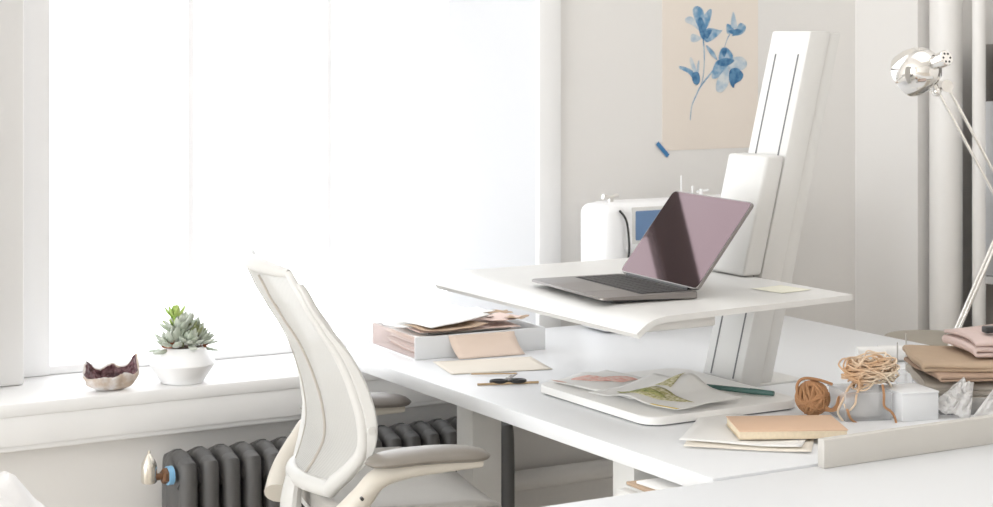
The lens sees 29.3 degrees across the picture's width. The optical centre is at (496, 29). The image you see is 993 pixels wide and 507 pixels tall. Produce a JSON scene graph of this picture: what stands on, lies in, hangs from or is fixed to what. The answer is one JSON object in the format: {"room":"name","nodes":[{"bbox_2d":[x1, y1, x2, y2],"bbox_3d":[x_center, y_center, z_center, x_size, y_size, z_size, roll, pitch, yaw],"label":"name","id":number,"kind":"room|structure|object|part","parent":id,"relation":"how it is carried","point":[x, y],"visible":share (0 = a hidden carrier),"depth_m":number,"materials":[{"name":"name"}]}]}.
{"room":"home office","nodes":[
{"label":"home office","id":0,"kind":"room"},
{"bbox_2d":[0,0,854,506],"bbox_3d":[-2.386,-0.180,3.183,8.250,3.200,0.340,0,0,-30],"label":"wall","id":1,"kind":"structure","parent":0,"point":[611,50],"depth_m":4.52,"materials":[{"name":"paint"}]},
{"bbox_2d":[0,0,560,452],"bbox_3d":[-1.057,-0.371,3.890,2.660,2.418,0.325,0,0,-30],"label":"window","id":2,"kind":"structure","parent":1,"relation":"attached to","point":[492,43],"depth_m":4.25,"materials":[{"name":"white paint"}]},
{"bbox_2d":[82,353,138,390],"bbox_3d":[-0.794,0.705,3.908,0.119,0.070,0.075,0,0,-30],"label":"geode","id":3,"kind":"object","parent":2,"relation":"on","point":[112,376],"visible":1,"depth_m":3.90,"materials":[{"name":"purple stone"}]},
{"bbox_2d":[148,304,219,384],"bbox_3d":[-0.658,0.657,3.997,0.156,0.163,0.138,0,0,-30],"label":"succulent planter","id":4,"kind":"object","parent":2,"relation":"on","point":[181,358],"visible":1,"depth_m":3.96,"materials":[{"name":"white ceramic"}]},
{"bbox_3d":[-0.661,0.702,3.995,0.139,0.075,0.139,0,0,-30],"label":"pot","id":5,"kind":"part","parent":4,"relation":"part of","materials":[{"name":"white ceramic"}]},
{"bbox_3d":[-1.047,0.754,3.873,2.660,0.028,0.285,0,0,-30],"label":"sill","id":6,"kind":"part","parent":2,"relation":"part of","materials":[{"name":"paint"}]},
{"bbox_3d":[0.012,-0.370,4.497,0.172,2.220,0.223,0,0,-30],"label":"jamb panel","id":7,"kind":"part","parent":2,"relation":"part of","materials":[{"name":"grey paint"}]},
{"bbox_2d":[515,459,612,490],"bbox_3d":[0.461,1.015,4.592,1.050,0.090,0.068,0,0,-30],"label":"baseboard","id":8,"kind":"structure","parent":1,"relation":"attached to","point":[527,479],"depth_m":4.38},
{"bbox_2d":[656,142,669,156],"bbox_3d":[0.402,0.289,4.593,0.040,0.040,0.001,0,0,-30],"label":"tape","id":9,"kind":"object","parent":1,"relation":"attached to","point":[658,144],"visible":1,"depth_m":4.59,"materials":[{"name":"blue plastic"}]},
{"bbox_2d":[662,0,757,150],"bbox_3d":[0.527,0.081,4.667,0.290,0.422,0.003,0,0,-30],"label":"poster","id":10,"kind":"object","parent":1,"relation":"attached to","point":[710,47],"visible":1,"depth_m":4.66,"materials":[{"name":"paper"}]},
{"bbox_3d":[0.512,0.148,4.659,0.092,0.143,0.001,0,0,-30],"label":"painted stem","id":11,"kind":"part","parent":10,"relation":"part of","materials":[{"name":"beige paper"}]},
{"bbox_3d":[0.503,0.086,4.653,0.019,0.123,0.001,0,0,-30],"label":"painted stem","id":12,"kind":"part","parent":10,"relation":"part of","materials":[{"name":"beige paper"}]},
{"bbox_2d":[855,0,992,335],"bbox_3d":[1.152,-0.180,4.895,0.390,3.200,0.233,0,0,-30],"label":"wall","id":13,"kind":"structure","parent":0,"point":[892,126],"depth_m":4.78,"materials":[{"name":"paint"}]},
{"bbox_3d":[-0.748,1.470,0.446,8.350,0.100,6.720,0,0,-30],"label":"floor","id":14,"kind":"structure","parent":0,"visible":0},
{"bbox_2d":[141,416,514,506],"bbox_3d":[-0.356,1.133,4.050,0.857,0.577,0.136,0,0,-30],"label":"radiator","id":15,"kind":"object","parent":14,"relation":"on","point":[236,474],"visible":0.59,"depth_m":3.90,"materials":[{"name":"metal"}]},
{"bbox_2d":[241,248,501,506],"bbox_3d":[-0.257,0.911,3.502,0.633,1.017,0.617,0,0,-18],"label":"office chair","id":16,"kind":"object","parent":14,"relation":"on","point":[331,457],"visible":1,"depth_m":3.33,"materials":[{"name":"white plastic"}]},
{"bbox_3d":[-0.350,0.619,3.452,0.138,0.409,0.470,0,0,-18],"label":"frame","id":17,"kind":"part","parent":16,"relation":"part of","materials":[{"name":"white plastic"}]},
{"bbox_3d":[-0.186,0.857,3.507,0.326,0.075,0.476,0,0,-18],"label":"seat","id":18,"kind":"part","parent":16,"relation":"part of","materials":[{"name":"grey fabric"}]},
{"bbox_2d":[617,485,643,495],"bbox_3d":[0.450,1.064,3.077,0.510,0.672,0.190,0,0,-30],"label":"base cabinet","id":19,"kind":"object","parent":14,"relation":"on","point":[628,489],"visible":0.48,"depth_m":3.02,"materials":[{"name":"white paper"}]},
{"bbox_3d":[0.245,0.839,2.959,0.018,0.214,0.184,0,0,-30],"label":"drawer","id":20,"kind":"part","parent":19,"relation":"part of","materials":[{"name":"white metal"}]},
{"bbox_2d":[626,479,654,491],"bbox_3d":[0.344,0.725,3.015,0.220,0.004,0.170,0,0,-26],"label":"magazine","id":21,"kind":"object","parent":19,"relation":"on","point":[634,484],"visible":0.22,"depth_m":3.02,"materials":[{"name":"paper"}]},
{"bbox_2d":[636,477,682,489],"bbox_3d":[0.361,0.720,3.015,0.220,0.004,0.170,0,0,-33],"label":"magazine","id":22,"kind":"object","parent":21,"relation":"on","point":[658,483],"visible":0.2,"depth_m":3.01,"materials":[{"name":"white paper"}]},
{"bbox_2d":[345,315,976,504],"bbox_3d":[0.478,1.050,3.758,1.135,0.740,1.369,0,0,-30],"label":"desk","id":23,"kind":"object","parent":14,"relation":"on","point":[806,348],"visible":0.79,"depth_m":3.68,"materials":[{"name":"white laminate"}]},
{"bbox_2d":[372,319,544,359],"bbox_3d":[-0.083,0.656,4.080,0.305,0.047,0.226,0,0,-27],"label":"paper tray","id":24,"kind":"object","parent":23,"relation":"on","point":[530,336],"visible":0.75,"depth_m":4.02,"materials":[{"name":"white laminate"}]},
{"bbox_3d":[-0.133,0.656,4.179,0.305,0.047,0.004,0,0,-27],"label":"panel","id":25,"kind":"part","parent":24,"relation":"part of","materials":[{"name":"white laminate"}]},
{"bbox_3d":[-0.083,0.678,4.080,0.305,0.003,0.218,0,0,-27],"label":"panel","id":26,"kind":"part","parent":24,"relation":"part of","materials":[{"name":"white laminate"}]},
{"bbox_3d":[-0.033,0.656,3.981,0.305,0.047,0.004,0,0,-27],"label":"panel","id":27,"kind":"part","parent":24,"relation":"part of","materials":[{"name":"white laminate"}]},
{"bbox_3d":[0.051,0.656,4.148,0.004,0.047,0.218,0,0,-27],"label":"panel","id":28,"kind":"part","parent":24,"relation":"part of","materials":[{"name":"white laminate"}]},
{"bbox_3d":[-0.093,0.673,4.070,0.230,0.006,0.160,0,0,-23],"label":"paper sheet","id":29,"kind":"object","parent":24,"relation":"in","visible":0},
{"bbox_2d":[389,339,413,351],"bbox_3d":[-0.086,0.669,4.075,0.250,0.005,0.170,0,0,-21],"label":"paper sheet","id":30,"kind":"object","parent":29,"relation":"on","point":[394,341],"visible":0.08,"depth_m":4.03,"materials":[{"name":"paper"}]},
{"bbox_3d":[-0.100,0.665,4.072,0.220,0.005,0.165,0,0,-22],"label":"paper sheet","id":31,"kind":"object","parent":30,"relation":"on","visible":0},
{"bbox_2d":[386,335,413,346],"bbox_3d":[-0.097,0.661,4.076,0.240,0.004,0.160,0,0,-24],"label":"paper sheet","id":32,"kind":"object","parent":31,"relation":"on","point":[392,337],"visible":0.11,"depth_m":4.04,"materials":[{"name":"paper"}]},
{"bbox_2d":[390,333,413,342],"bbox_3d":[-0.080,0.657,4.075,0.250,0.005,0.170,0,0,-25],"label":"paper sheet","id":33,"kind":"object","parent":32,"relation":"on","point":[393,334],"visible":0.14,"depth_m":4.05,"materials":[{"name":"paper"}]},
{"bbox_2d":[386,329,413,340],"bbox_3d":[-0.089,0.649,4.076,0.250,0.005,0.170,0,0,-25],"label":"paper sheet","id":34,"kind":"object","parent":33,"relation":"on","point":[390,330],"visible":0.09,"depth_m":4.04,"materials":[{"name":"paper"}]},
{"bbox_3d":[-0.099,0.644,4.071,0.220,0.005,0.150,0,0,-25],"label":"paper sheet","id":35,"kind":"object","parent":34,"relation":"on","visible":0},
{"bbox_2d":[388,327,515,336],"bbox_3d":[-0.088,0.640,4.063,0.240,0.004,0.165,0,0,-27],"label":"paper sheet","id":36,"kind":"object","parent":35,"relation":"on","point":[406,331],"visible":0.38,"depth_m":4.03,"materials":[{"name":"paper"}]},
{"bbox_2d":[407,327,510,334],"bbox_3d":[-0.089,0.637,4.075,0.200,0.005,0.140,0,0,-27],"label":"paper sheet","id":37,"kind":"object","parent":36,"relation":"on","point":[505,327],"visible":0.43,"depth_m":4.01,"materials":[{"name":"brown paper"}]},
{"bbox_2d":[408,319,520,332],"bbox_3d":[-0.086,0.633,4.080,0.230,0.005,0.160,0,0,-23],"label":"paper sheet","id":38,"kind":"object","parent":37,"relation":"on","point":[491,324],"visible":0.35,"depth_m":4.04,"materials":[{"name":"beige paper"}]},
{"bbox_2d":[380,319,411,327],"bbox_3d":[-0.182,0.622,4.049,0.120,0.010,0.120,0,0,-10],"label":"paper scrap","id":39,"kind":"object","parent":38,"relation":"on","point":[390,322],"visible":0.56,"depth_m":4.04,"materials":[{"name":"white paper"}]},
{"bbox_2d":[388,303,489,327],"bbox_3d":[-0.122,0.610,4.062,0.170,0.022,0.140,0,0,-44],"label":"paper sheet","id":40,"kind":"object","parent":39,"relation":"on","point":[447,313],"visible":1,"depth_m":4.07,"materials":[{"name":"white paper"}]},
{"bbox_2d":[404,320,487,330],"bbox_3d":[-0.106,0.624,4.009,0.150,0.009,0.100,0,0,-42],"label":"paper scrap","id":41,"kind":"object","parent":38,"relation":"on","point":[466,324],"visible":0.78,"depth_m":4.00,"materials":[{"name":"beige paper"}]},
{"bbox_2d":[468,307,494,312],"bbox_3d":[-0.060,0.615,4.150,0.090,0.006,0.070,0,0,-35],"label":"paper scrap","id":42,"kind":"object","parent":38,"relation":"on","point":[478,309],"visible":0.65,"depth_m":4.17,"materials":[{"name":"white paper"}]},
{"bbox_2d":[476,312,521,320],"bbox_3d":[0.003,0.618,4.081,0.060,0.009,0.090,0,0,38],"label":"paper scrap","id":43,"kind":"object","parent":38,"relation":"on","point":[499,316],"visible":1,"depth_m":4.09,"materials":[{"name":"paper"}]},
{"bbox_2d":[505,315,528,318],"bbox_3d":[0.044,0.618,4.085,0.040,0.007,0.050,0,0,20],"label":"paper scrap","id":44,"kind":"object","parent":43,"relation":"on","point":[509,316],"visible":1,"depth_m":4.09,"materials":[{"name":"beige paper"}]},
{"bbox_3d":[-0.017,0.620,4.133,0.055,0.009,0.080,0,0,30],"label":"paper scrap","id":45,"kind":"object","parent":38,"relation":"on","visible":0},
{"bbox_2d":[484,309,512,314],"bbox_3d":[-0.004,0.619,4.162,0.070,0.011,0.050,0,0,-15],"label":"paper scrap","id":46,"kind":"object","parent":45,"relation":"on","point":[496,311],"visible":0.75,"depth_m":4.17,"materials":[{"name":"beige paper"}]},
{"bbox_3d":[-0.034,1.064,3.724,0.065,0.712,0.065,0,0,-30],"label":"leg","id":47,"kind":"part","parent":23,"relation":"part of","materials":[{"name":"white metal"}]},
{"bbox_2d":[448,331,524,358],"bbox_3d":[-0.020,0.656,3.960,0.160,0.044,0.034,0,0,-24],"label":"card","id":48,"kind":"object","parent":23,"relation":"on","point":[466,346],"visible":1,"depth_m":3.96,"materials":[{"name":"paper"}]},
{"bbox_2d":[433,357,551,373],"bbox_3d":[-0.009,0.679,3.846,0.210,0.001,0.150,0,0,-16],"label":"paper sheet","id":49,"kind":"object","parent":23,"relation":"on","point":[517,363],"visible":1,"depth_m":3.85,"materials":[{"name":"beige paper"}]},
{"bbox_2d":[489,374,526,383],"bbox_3d":[0.018,0.675,3.681,0.073,0.007,0.081,0,0,-8],"label":"scissors","id":50,"kind":"object","parent":23,"relation":"on","point":[510,378],"visible":1,"depth_m":3.65,"materials":[{"name":"black plastic"}]},
{"bbox_3d":[0.004,0.675,3.650,0.037,0.007,0.025,0,0,-8],"label":"handle","id":51,"kind":"part","parent":50,"relation":"part of","materials":[{"name":"black plastic"}]},
{"bbox_3d":[0.040,0.675,3.655,0.037,0.007,0.025,0,0,-8],"label":"handle","id":52,"kind":"part","parent":50,"relation":"part of","materials":[{"name":"black plastic"}]},
{"bbox_2d":[477,381,538,385],"bbox_3d":[0.022,0.678,3.646,0.120,0.004,0.005,0,0,-12],"label":"wooden stick","id":53,"kind":"object","parent":23,"relation":"on","point":[526,382],"visible":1,"depth_m":3.64,"materials":[{"name":"brown wood"}]},
{"bbox_3d":[0.243,1.064,3.244,0.065,0.712,0.065,0,0,-30],"label":"leg","id":54,"kind":"part","parent":23,"relation":"part of","materials":[{"name":"white metal"}]},
{"bbox_2d":[435,31,852,386],"bbox_3d":[0.360,0.341,3.567,0.714,0.678,0.706,0,0,-30],"label":"desk converter","id":55,"kind":"object","parent":23,"relation":"on","point":[775,174],"visible":0.77,"depth_m":3.65,"materials":[{"name":"white metal"}]},
{"bbox_2d":[532,191,753,303],"bbox_3d":[0.260,0.388,3.429,0.310,0.164,0.278,0,0,-25],"label":"laptop","id":56,"kind":"object","parent":55,"relation":"on","point":[691,232],"visible":1,"depth_m":3.43,"materials":[{"name":"grey metal"}]},
{"bbox_3d":[0.345,0.381,3.469,0.006,0.188,0.278,41,-16,-19],"label":"lid","id":57,"kind":"part","parent":56,"relation":"part of","materials":[{"name":"grey metal"}]},
{"bbox_2d":[647,317,714,331],"bbox_3d":[0.150,0.491,3.435,0.165,0.020,0.600,0,0,-30],"label":"support bracket","id":58,"kind":"object","parent":55,"relation":"on","point":[709,321],"depth_m":3.18,"materials":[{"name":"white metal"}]},
{"bbox_3d":[0.499,0.678,3.692,0.160,0.004,0.120,0,0,-30],"label":"foot plate","id":59,"kind":"part","parent":55,"relation":"part of","materials":[{"name":"white metal"}]},
{"bbox_2d":[751,285,810,292],"bbox_3d":[0.515,0.469,3.438,0.076,0.001,0.076,0,0,-38],"label":"sticky note","id":60,"kind":"object","parent":55,"relation":"on","point":[779,288],"visible":1,"depth_m":3.44,"materials":[{"name":"beige paper"}]},
{"bbox_2d":[581,175,720,331],"bbox_3d":[0.406,0.507,4.391,0.438,0.338,0.130,0,0,-30],"label":"sewing machine","id":61,"kind":"object","parent":23,"relation":"on","point":[610,228],"visible":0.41,"depth_m":4.28,"materials":[{"name":"white plastic"},{"name":"off white plastic"},{"name":"metal"}]},
{"bbox_3d":[0.259,0.383,4.318,0.042,0.024,0.014,0,0,-30],"label":"tension knob","id":62,"kind":"part","parent":61,"relation":"part of","materials":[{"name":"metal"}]},
{"bbox_3d":[0.402,0.448,4.399,0.400,0.115,0.107,0,0,-30],"label":"arm","id":63,"kind":"part","parent":61,"relation":"part of","materials":[{"name":"white plastic"}]},
{"bbox_2d":[541,368,794,425],"bbox_3d":[0.310,0.671,3.491,0.335,0.017,0.380,0,0,-30],"label":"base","id":64,"kind":"object","parent":23,"relation":"on","point":[632,410],"visible":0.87,"depth_m":3.38,"materials":[{"name":"white plastic"}]},
{"bbox_2d":[549,370,640,398],"bbox_3d":[0.226,0.655,3.519,0.150,0.008,0.240,0,0,-38],"label":"sheet","id":65,"kind":"object","parent":64,"relation":"on","point":[605,379],"visible":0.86,"depth_m":3.55,"materials":[{"name":"white paper"}]},
{"bbox_2d":[571,375,609,380],"bbox_3d":[0.179,0.654,3.562,0.048,0.006,0.072,0,0,-38],"label":"print","id":66,"kind":"object","parent":65,"relation":"on","point":[575,377],"depth_m":3.57},
{"bbox_2d":[602,376,637,381],"bbox_3d":[0.232,0.653,3.560,0.051,0.004,0.048,0,0,-38],"label":"print","id":67,"kind":"object","parent":65,"relation":"on","point":[604,378],"depth_m":3.56},
{"bbox_2d":[589,372,740,409],"bbox_3d":[0.301,0.639,3.395,0.170,0.029,0.215,0,0,-42],"label":"sheet","id":68,"kind":"object","parent":64,"relation":"on","point":[685,390],"visible":1,"depth_m":3.39,"materials":[{"name":"white paper"}]},
{"bbox_2d":[617,388,665,397],"bbox_3d":[0.259,0.645,3.386,0.108,0.013,0.022,0,0,34],"label":"print","id":69,"kind":"object","parent":68,"relation":"on","point":[643,392],"depth_m":3.37},
{"bbox_2d":[626,386,691,401],"bbox_3d":[0.286,0.645,3.368,0.060,0.013,0.150,0,0,-42],"label":"print","id":70,"kind":"object","parent":68,"relation":"on","point":[652,393],"depth_m":3.37},
{"bbox_2d":[652,372,685,386],"bbox_3d":[0.322,0.633,3.438,0.082,0.016,0.038,0,0,-42],"label":"print","id":71,"kind":"object","parent":68,"relation":"on","point":[679,380],"depth_m":3.43},
{"bbox_2d":[707,384,774,395],"bbox_3d":[0.443,0.657,3.468,0.136,0.011,0.011,0,0,32],"label":"marker pen","id":72,"kind":"object","parent":64,"relation":"on","point":[718,387],"visible":0.83,"depth_m":3.46,"materials":[{"name":"teal plastic"}]},
{"bbox_2d":[684,439,813,451],"bbox_3d":[0.430,0.677,3.187,0.205,0.004,0.250,0,0,12],"label":"paper sheet","id":73,"kind":"object","parent":23,"relation":"on","point":[807,446],"visible":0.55,"depth_m":3.08,"materials":[{"name":"white paper"}]},
{"bbox_2d":[679,414,805,446],"bbox_3d":[0.428,0.673,3.203,0.200,0.004,0.235,0,0,16],"label":"paper sheet","id":74,"kind":"object","parent":73,"relation":"on","point":[711,428],"visible":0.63,"depth_m":3.15,"materials":[{"name":"white paper"}]},
{"bbox_2d":[726,415,847,439],"bbox_3d":[0.485,0.664,3.180,0.181,0.014,0.121,0,0,-4],"label":"notebook","id":75,"kind":"object","parent":74,"relation":"on","point":[783,426],"visible":0.97,"depth_m":3.15,"materials":[{"name":"beige paper"}]},
{"bbox_2d":[795,377,855,414],"bbox_3d":[0.578,0.645,3.352,0.105,0.068,0.063,0,0,-8],"label":"twine ball","id":76,"kind":"object","parent":23,"relation":"on","point":[812,397],"visible":0.99,"depth_m":3.33,"materials":[{"name":"brown fabric"}]},
{"bbox_2d":[855,346,885,358],"bbox_3d":[0.766,0.664,3.892,0.056,0.032,0.031,0,0,0],"label":"roll","id":77,"kind":"object","parent":23,"relation":"on","point":[859,350],"visible":0.49,"depth_m":3.88,"materials":[{"name":"white paper"}]},
{"bbox_2d":[877,345,904,360],"bbox_3d":[0.811,0.664,3.903,0.056,0.032,0.031,0,0,0],"label":"roll","id":78,"kind":"object","parent":23,"relation":"on","point":[891,350],"visible":0.39,"depth_m":3.89,"materials":[{"name":"white paper"}]},
{"bbox_2d":[897,333,906,383],"bbox_3d":[0.775,0.630,3.623,0.050,0.100,0.040,0,0,-15],"label":"stand","id":79,"kind":"object","parent":23,"relation":"on","point":[905,333],"visible":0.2,"depth_m":3.63,"materials":[{"name":"clear plastic"}]},
{"bbox_3d":[0.764,0.637,3.620,0.003,0.085,0.003,0,0,-15],"label":"rod","id":80,"kind":"part","parent":79,"relation":"part of","materials":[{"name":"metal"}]},
{"bbox_3d":[0.783,0.630,3.633,0.003,0.100,0.003,0,0,-15],"label":"rod","id":81,"kind":"part","parent":79,"relation":"part of","materials":[{"name":"silver metal"}]},
{"bbox_2d":[879,383,938,421],"bbox_3d":[0.726,0.655,3.345,0.074,0.050,0.082,0,0,-18],"label":"carton","id":82,"kind":"object","parent":23,"relation":"on","point":[907,401],"visible":1,"depth_m":3.31,"materials":[{"name":"white cardboard"}]},
{"bbox_3d":[0.726,0.632,3.345,0.074,0.004,0.082,0,0,-18],"label":"lid","id":83,"kind":"part","parent":82,"relation":"part of","materials":[{"name":"white cardboard"}]},
{"bbox_2d":[891,47,992,345],"bbox_3d":[0.946,0.357,3.942,0.253,0.645,0.137,0,0,-20],"label":"desk lamp","id":84,"kind":"object","parent":23,"relation":"on","point":[916,71],"visible":0.81,"depth_m":3.91,"materials":[{"name":"metal"}]},
{"bbox_3d":[0.871,0.087,3.932,0.099,0.104,0.098,0,0,-30],"label":"lamp shade","id":85,"kind":"part","parent":84,"relation":"part of","materials":[{"name":"silver metal"}]},
{"bbox_3d":[0.991,0.244,3.937,0.166,0.273,0.007,0,0,0],"label":"arm","id":86,"kind":"part","parent":84,"relation":"part of","materials":[{"name":"silver metal"}]},
{"bbox_3d":[1.002,0.516,3.937,0.125,0.287,0.031,0,0,0],"label":"arm","id":87,"kind":"part","parent":84,"relation":"part of","materials":[{"name":"silver metal"}]},
{"bbox_2d":[938,377,973,417],"bbox_3d":[0.798,0.646,3.337,0.083,0.068,0.038,0,0,7],"label":"tissue paper","id":88,"kind":"object","parent":23,"relation":"on","point":[957,400],"visible":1,"depth_m":3.33,"materials":[{"name":"white paper"}]},
{"bbox_2d":[973,390,992,416],"bbox_3d":[0.895,0.628,3.322,0.148,0.112,0.049,0,0,2],"label":"tissue paper","id":89,"kind":"object","parent":23,"relation":"on","point":[986,408],"visible":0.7,"depth_m":3.31,"materials":[{"name":"white paper"}]},
{"bbox_3d":[0.640,0.655,3.346,0.088,0.050,0.088,0,0,-10],"label":"acrylic box","id":90,"kind":"object","parent":23,"relation":"on","visible":0},
{"bbox_2d":[842,389,876,416],"bbox_3d":[0.641,0.650,3.346,0.063,0.051,0.061,0,0,29],"label":"tissue paper","id":91,"kind":"object","parent":90,"relation":"in","point":[864,407],"visible":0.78,"depth_m":3.33,"materials":[{"name":"white paper"}]},
{"bbox_2d":[837,350,899,422],"bbox_3d":[0.656,0.627,3.346,0.106,0.121,0.126,0,0,16],"label":"bundle","id":92,"kind":"object","parent":90,"relation":"on","point":[861,370],"visible":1,"depth_m":3.32,"materials":[{"name":"fabric"}]},
{"bbox_3d":[0.974,0.665,3.472,0.380,0.030,0.230,0,0,0],"label":"acrylic tray","id":93,"kind":"object","parent":23,"relation":"on","visible":0},
{"bbox_2d":[938,397,982,409],"bbox_3d":[0.972,0.669,3.472,0.354,0.014,0.188,0,0,1],"label":"folded fabric","id":94,"kind":"object","parent":93,"relation":"on","point":[975,405],"visible":0.02,"depth_m":3.38,"materials":[{"name":"grey fabric"}]},
{"bbox_2d":[938,395,986,401],"bbox_3d":[0.969,0.654,3.473,0.357,0.012,0.194,0,0,0],"label":"folded fabric","id":95,"kind":"object","parent":94,"relation":"on","point":[974,398],"visible":0.04,"depth_m":3.38,"materials":[{"name":"beige fabric"}]},
{"bbox_2d":[905,363,992,395],"bbox_3d":[0.972,0.638,3.472,0.415,0.024,0.215,0,0,4],"label":"folded fabric","id":96,"kind":"object","parent":95,"relation":"on","point":[980,388],"visible":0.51,"depth_m":3.39,"materials":[{"name":"grey fabric"}]},
{"bbox_2d":[904,356,992,381],"bbox_3d":[0.973,0.615,3.473,0.411,0.012,0.209,0,0,-6],"label":"folded fabric","id":97,"kind":"object","parent":96,"relation":"on","point":[941,376],"visible":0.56,"depth_m":3.36,"materials":[{"name":"brown fabric"}]},
{"bbox_2d":[902,345,992,371],"bbox_3d":[0.972,0.600,3.472,0.429,0.018,0.203,0,0,3],"label":"folded fabric","id":98,"kind":"object","parent":97,"relation":"on","point":[930,358],"visible":0.91,"depth_m":3.42,"materials":[{"name":"beige fabric"}]},
{"bbox_2d":[942,324,992,357],"bbox_3d":[1.005,0.571,3.512,0.321,0.034,0.164,0,0,-8],"label":"folded fabric","id":99,"kind":"object","parent":98,"relation":"on","point":[973,340],"visible":0.97,"depth_m":3.46,"materials":[{"name":"pink fabric"}]},
{"bbox_2d":[982,325,992,332],"bbox_3d":[0.899,0.546,3.465,0.024,0.012,0.020,0,0,-10],"label":"clip","id":100,"kind":"object","parent":99,"relation":"on","point":[986,329],"visible":1,"depth_m":3.46,"materials":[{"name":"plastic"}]},
{"bbox_2d":[544,444,992,506],"bbox_3d":[0.941,1.051,2.970,2.400,0.738,0.444,0,0,-30],"label":"side table","id":101,"kind":"object","parent":14,"relation":"on","point":[962,477],"visible":1,"depth_m":2.83,"materials":[{"name":"white laminate"}]},
{"bbox_2d":[818,414,992,468],"bbox_3d":[1.061,0.659,3.280,1.283,0.045,0.016,0,0,-30],"label":"board","id":102,"kind":"object","parent":101,"relation":"on","point":[869,446],"visible":1,"depth_m":3.04,"materials":[{"name":"white wood"}]},
{"bbox_2d":[884,330,947,345],"bbox_3d":[1.000,1.063,4.387,0.216,0.716,0.218,0,0,-30],"label":"stool","id":103,"kind":"object","parent":14,"relation":"on","point":[928,337],"visible":0.2,"depth_m":4.37,"materials":[{"name":"wood"}]},
{"bbox_2d":[929,0,962,330],"bbox_3d":[1.104,-0.180,4.667,0.120,3.200,0.120,0,0,-30],"label":"riser pipe","id":104,"kind":"object","parent":14,"relation":"on","point":[945,16],"visible":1,"depth_m":4.63,"materials":[{"name":"white metal"}]},
{"bbox_2d":[972,0,985,325],"bbox_3d":[1.166,-0.180,4.594,0.060,3.200,0.060,0,0,-30],"label":"riser pipe","id":105,"kind":"object","parent":14,"relation":"on","point":[978,6],"visible":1,"depth_m":4.58,"materials":[{"name":"white metal"}]},
{"bbox_2d":[986,44,992,324],"bbox_3d":[1.457,0.728,4.456,0.260,1.385,0.660,0,0,-30],"label":"bookcase","id":106,"kind":"object","parent":14,"relation":"on","point":[989,47],"visible":0.02,"depth_m":4.67,"materials":[{"name":"paint"}]},
{"bbox_2d":[986,101,992,275],"bbox_3d":[1.373,0.388,4.586,0.235,0.426,0.300,0,0,-30],"label":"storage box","id":107,"kind":"object","parent":106,"relation":"on","point":[989,104],"visible":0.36,"depth_m":4.64,"materials":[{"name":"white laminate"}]},
{"bbox_3d":[1.453,0.611,4.453,0.250,0.018,0.620,0,0,-30],"label":"shelf","id":108,"kind":"part","parent":106,"relation":"part of","materials":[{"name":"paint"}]},
{"bbox_3d":[-0.906,1.120,3.149,0.260,0.600,0.260,0,0,-30],"label":"stool","id":109,"kind":"object","parent":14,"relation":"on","visible":0},
{"bbox_2d":[0,471,44,506],"bbox_3d":[-0.905,0.768,3.150,0.335,0.099,0.302,0,0,-30],"label":"crumpled cloth","id":110,"kind":"object","parent":109,"relation":"on","point":[13,493],"visible":1,"depth_m":3.16,"materials":[{"name":"white fabric"}]}
]}

